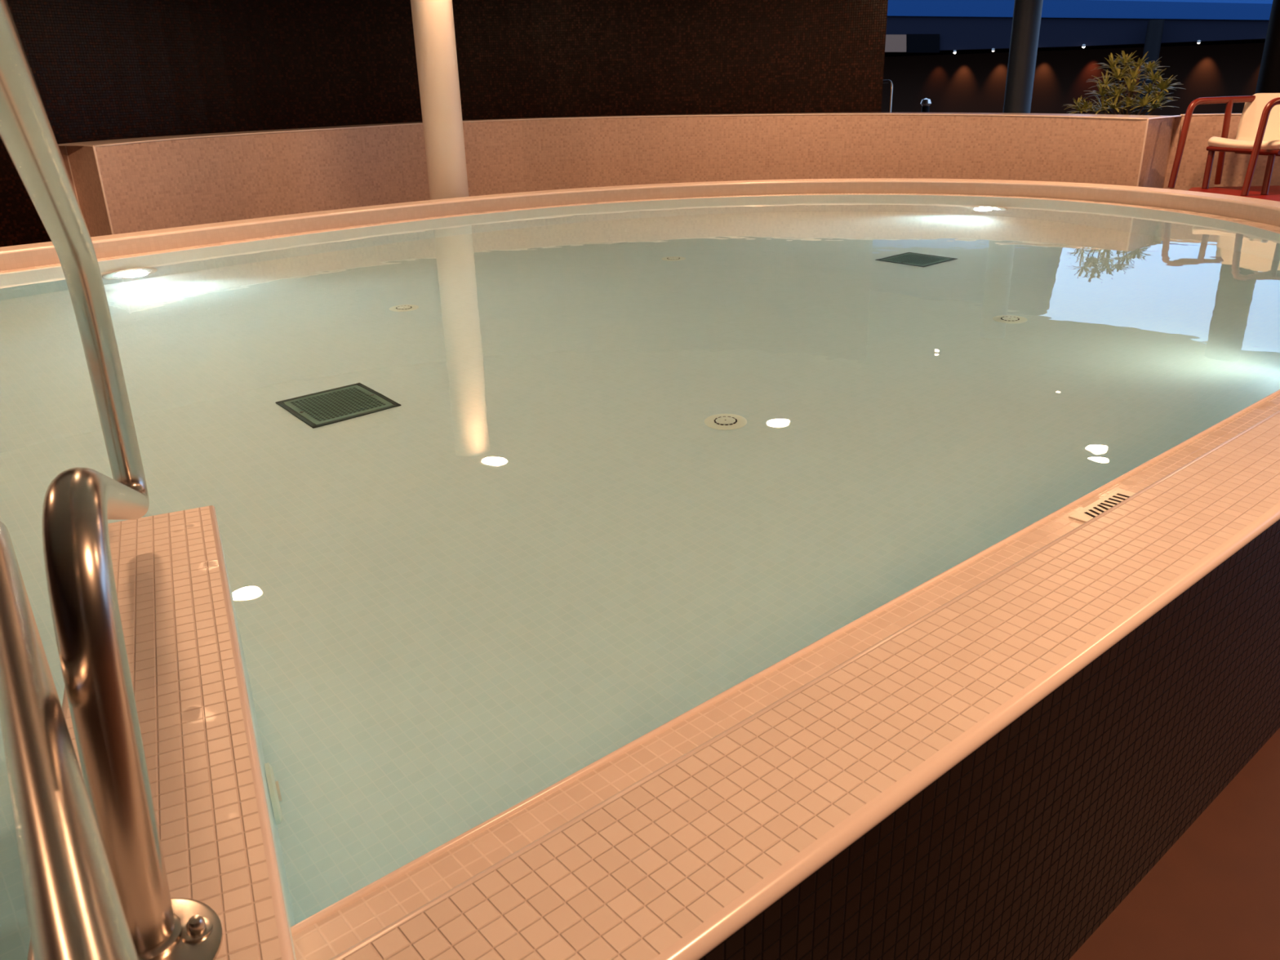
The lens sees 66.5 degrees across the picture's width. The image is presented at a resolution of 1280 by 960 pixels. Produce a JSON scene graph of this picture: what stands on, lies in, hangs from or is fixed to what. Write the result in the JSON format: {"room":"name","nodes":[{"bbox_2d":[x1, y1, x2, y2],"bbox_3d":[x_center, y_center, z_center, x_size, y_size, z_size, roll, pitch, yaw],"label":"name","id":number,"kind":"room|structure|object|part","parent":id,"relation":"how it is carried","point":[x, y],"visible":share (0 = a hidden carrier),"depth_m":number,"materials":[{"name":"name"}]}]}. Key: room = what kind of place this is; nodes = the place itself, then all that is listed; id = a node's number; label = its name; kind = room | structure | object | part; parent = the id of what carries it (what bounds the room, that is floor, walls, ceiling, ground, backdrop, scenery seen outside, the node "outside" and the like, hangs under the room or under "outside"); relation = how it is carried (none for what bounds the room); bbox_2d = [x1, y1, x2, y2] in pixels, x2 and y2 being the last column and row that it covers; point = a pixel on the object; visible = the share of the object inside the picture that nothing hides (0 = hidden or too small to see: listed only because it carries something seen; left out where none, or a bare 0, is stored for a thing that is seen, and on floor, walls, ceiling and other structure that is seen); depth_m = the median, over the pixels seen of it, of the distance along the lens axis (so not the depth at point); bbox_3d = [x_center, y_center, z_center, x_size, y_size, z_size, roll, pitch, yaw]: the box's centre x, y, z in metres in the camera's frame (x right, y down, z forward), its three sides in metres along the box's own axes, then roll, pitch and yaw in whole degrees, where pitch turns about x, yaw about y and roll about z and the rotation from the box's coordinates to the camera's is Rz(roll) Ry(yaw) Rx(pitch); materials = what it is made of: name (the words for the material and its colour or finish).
{"room":"indoor swimming pool","nodes":[
{"label":"indoor swimming pool","id":0,"kind":"room"},
{"bbox_2d":[0,0,888,247],"bbox_3d":[-2.360,-2.638,6.949,5.727,2.480,18.618,10,24,27],"label":"wall","id":1,"kind":"structure","parent":0,"point":[101,69],"depth_m":9.46,"materials":[{"name":"brown tile"}]},
{"bbox_2d":[1069,727,1279,959],"bbox_3d":[0.134,-0.400,4.510,88.000,0.001,68.000,-19,27,-37],"label":"floor","id":2,"kind":"structure","parent":0,"point":[1215,894],"depth_m":1.67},
{"bbox_2d":[410,0,468,199],"bbox_3d":[-1.440,-2.709,7.068,0.286,2.480,0.286,-19,27,-37],"label":"round column","id":3,"kind":"structure","parent":2,"relation":"on","point":[433,20],"depth_m":6.94,"materials":[{"name":"beige paint"}]},
{"bbox_2d":[57,112,1182,236],"bbox_3d":[-0.011,-2.456,8.204,8.355,1.102,2.919,-5,22,-8],"label":"wall","id":4,"kind":"structure","parent":2,"relation":"on","point":[144,184],"depth_m":8.12,"materials":[{"name":"beige stone"}]},
{"bbox_2d":[0,177,1279,959],"bbox_3d":[0.014,-0.699,4.496,8.231,0.691,5.927,-21,29,-40],"label":"pool edge","id":5,"kind":"object","parent":2,"relation":"on","point":[985,762],"visible":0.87,"depth_m":1.21,"materials":[{"name":"beige tile"}]},
{"bbox_2d":[0,521,138,959],"bbox_3d":[-0.492,0.545,0.913,0.101,1.046,1.614,-16,26,-32],"label":"handrail","id":6,"kind":"object","parent":5,"relation":"on","point":[75,911],"visible":0.98,"depth_m":0.55,"materials":[{"name":"silver metal"}]},
{"bbox_2d":[0,0,222,959],"bbox_3d":[-0.502,0.219,0.949,0.134,1.507,1.516,-10,23,-20],"label":"handrail","id":7,"kind":"object","parent":5,"relation":"attached to","point":[78,503],"visible":0.85,"depth_m":0.80,"materials":[{"name":"silver metal"}]},
{"bbox_3d":[-0.416,0.398,0.818,0.124,0.005,0.124,-19,27,-37],"label":"plate","id":8,"kind":"part","parent":7,"relation":"part of","materials":[{"name":"silver metal"}]},
{"bbox_3d":[-0.601,0.256,1.208,0.205,0.009,1.185,-11,24,-23],"label":"divider edge trim","id":9,"kind":"part","parent":5,"relation":"part of","materials":[{"name":"beige tile"}]},
{"bbox_2d":[0,194,1279,959],"bbox_3d":[-0.005,-0.639,4.538,7.567,0.650,5.251,-19,27,-37],"label":"pool water","id":10,"kind":"object","parent":5,"relation":"in","point":[500,500],"visible":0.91,"depth_m":2.33,"materials":[{"name":"liquid"}]},
{"bbox_3d":[-0.015,-1.013,4.390,8.239,0.026,5.923,-19,27,-37],"label":"edge trim","id":11,"kind":"part","parent":5,"relation":"part of","materials":[{"name":"beige tile"}]},
{"bbox_2d":[1068,488,1135,522],"bbox_3d":[0.896,0.051,1.862,0.200,0.004,0.060,-19,27,-37],"label":"drain cover","id":12,"kind":"object","parent":5,"relation":"on","point":[1109,500],"visible":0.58,"depth_m":1.86,"materials":[{"name":"beige plastic"}]},
{"bbox_2d":[883,79,893,112],"bbox_3d":[2.587,-3.660,10.716,0.034,1.359,0.504,-8,23,-17],"label":"handrail","id":13,"kind":"object","parent":2,"relation":"on","point":[886,81],"visible":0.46,"depth_m":10.31,"materials":[{"name":"silver metal"}]},
{"bbox_2d":[920,97,931,112],"bbox_3d":[3.703,-4.392,12.787,0.140,1.138,0.140,-19,27,-37],"label":"bollard lamp","id":14,"kind":"object","parent":2,"relation":"on","point":[926,103],"visible":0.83,"depth_m":12.57,"materials":[{"name":"black"}]},
{"bbox_3d":[3.704,-4.348,12.805,0.100,1.043,0.100,-19,27,-37],"label":"post","id":15,"kind":"part","parent":14,"relation":"part of","materials":[{"name":"black metal"}]},
{"bbox_2d":[1002,0,1043,113],"bbox_3d":[3.934,-4.065,10.128,0.270,2.480,0.270,-19,27,-37],"label":"round column","id":16,"kind":"structure","parent":2,"relation":"on","point":[1027,14],"depth_m":9.92,"materials":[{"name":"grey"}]},
{"bbox_2d":[880,0,1272,115],"bbox_3d":[9.728,-10.387,21.190,18.000,5.787,3.850,7,23,21],"label":"building","id":17,"kind":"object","parent":2,"relation":"on","point":[922,37],"visible":0.61,"depth_m":21.80,"materials":[{"name":"black"}]},
{"bbox_3d":[5.465,-9.666,21.607,0.873,0.386,0.030,7,23,21],"label":"lit panel","id":18,"kind":"part","parent":17,"relation":"part of","materials":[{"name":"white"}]},
{"bbox_3d":[6.188,-9.550,21.347,0.734,0.399,0.020,7,23,21],"label":"recess panel","id":19,"kind":"part","parent":17,"relation":"part of","materials":[{"name":"black"}]},
{"bbox_3d":[9.024,-9.773,20.195,9.055,0.928,0.400,7,23,21],"label":"roof panel","id":20,"kind":"part","parent":17,"relation":"part of","materials":[{"name":"blue"}]},
{"bbox_2d":[1169,113,1279,191],"bbox_3d":[5.465,-2.363,7.705,2.416,1.031,0.522,2,22,9],"label":"wall","id":21,"kind":"structure","parent":2,"relation":"on","point":[1202,126],"depth_m":7.68,"materials":[{"name":"beige stone"}]},
{"bbox_2d":[1187,185,1279,201],"bbox_3d":[4.563,-1.771,6.959,1.272,0.525,2.192,14,26,33],"label":"deck","id":22,"kind":"object","parent":2,"relation":"on","point":[1255,192],"visible":0.11,"depth_m":7.06,"materials":[{"name":"red"}]},
{"bbox_2d":[1167,93,1279,195],"bbox_3d":[4.420,-2.443,7.070,0.695,0.657,0.844,-7,22,-14],"label":"armchair","id":23,"kind":"object","parent":22,"relation":"on","point":[1258,132],"visible":1,"depth_m":7.23,"materials":[{"name":"red paint"}]},
{"bbox_3d":[4.229,-2.328,7.256,0.044,0.316,0.104,10,25,27],"label":"leg","id":24,"kind":"part","parent":23,"relation":"part of","materials":[{"name":"red paint"}]},
{"bbox_3d":[4.450,-2.573,7.442,0.044,0.621,0.146,16,28,37],"label":"leg","id":25,"kind":"part","parent":23,"relation":"part of","materials":[{"name":"red paint"}]},
{"bbox_3d":[4.290,-2.347,6.951,0.032,0.031,0.621,-7,22,-14],"label":"seat rail","id":26,"kind":"part","parent":23,"relation":"part of","materials":[{"name":"red paint"}]},
{"bbox_3d":[4.494,-2.322,6.781,0.669,0.641,0.086,-8,22,-15],"label":"frame","id":27,"kind":"part","parent":23,"relation":"part of","materials":[{"name":"red paint"}]},
{"bbox_3d":[4.370,-2.145,6.784,0.044,0.316,0.104,10,25,27],"label":"leg","id":28,"kind":"part","parent":23,"relation":"part of","materials":[{"name":"red paint"}]},
{"bbox_2d":[1254,0,1279,93],"bbox_3d":[5.999,-3.748,9.194,0.320,2.480,0.320,-19,27,-37],"label":"round column","id":29,"kind":"structure","parent":2,"relation":"on","point":[1268,77],"depth_m":9.06,"materials":[{"name":"black"}]},
{"bbox_3d":[4.247,-2.777,8.884,0.855,0.990,1.179,-19,27,-37],"label":"trough","id":30,"kind":"object","parent":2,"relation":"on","visible":0},
{"bbox_2d":[1062,95,1100,114],"bbox_3d":[3.927,-3.282,8.667,0.359,0.250,0.248,11,25,29],"label":"potted shrub","id":31,"kind":"object","parent":30,"relation":"on","point":[1084,104],"visible":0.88,"depth_m":8.65,"materials":[{"name":"green plant"}]},
{"bbox_3d":[3.946,-3.245,8.698,0.083,0.159,0.137,-5,22,-9],"label":"stem","id":32,"kind":"part","parent":31,"relation":"part of","materials":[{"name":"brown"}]},
{"bbox_2d":[1080,50,1183,115],"bbox_3d":[4.269,-3.402,8.464,0.807,0.597,0.520,3,22,12],"label":"potted shrub","id":33,"kind":"object","parent":30,"relation":"in","point":[1128,103],"visible":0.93,"depth_m":8.43,"materials":[{"name":"green plant"}]},
{"bbox_3d":[4.269,-3.346,8.482,0.476,0.480,0.185,9,24,24],"label":"stem","id":34,"kind":"part","parent":33,"relation":"part of","materials":[{"name":"brown"}]}
]}

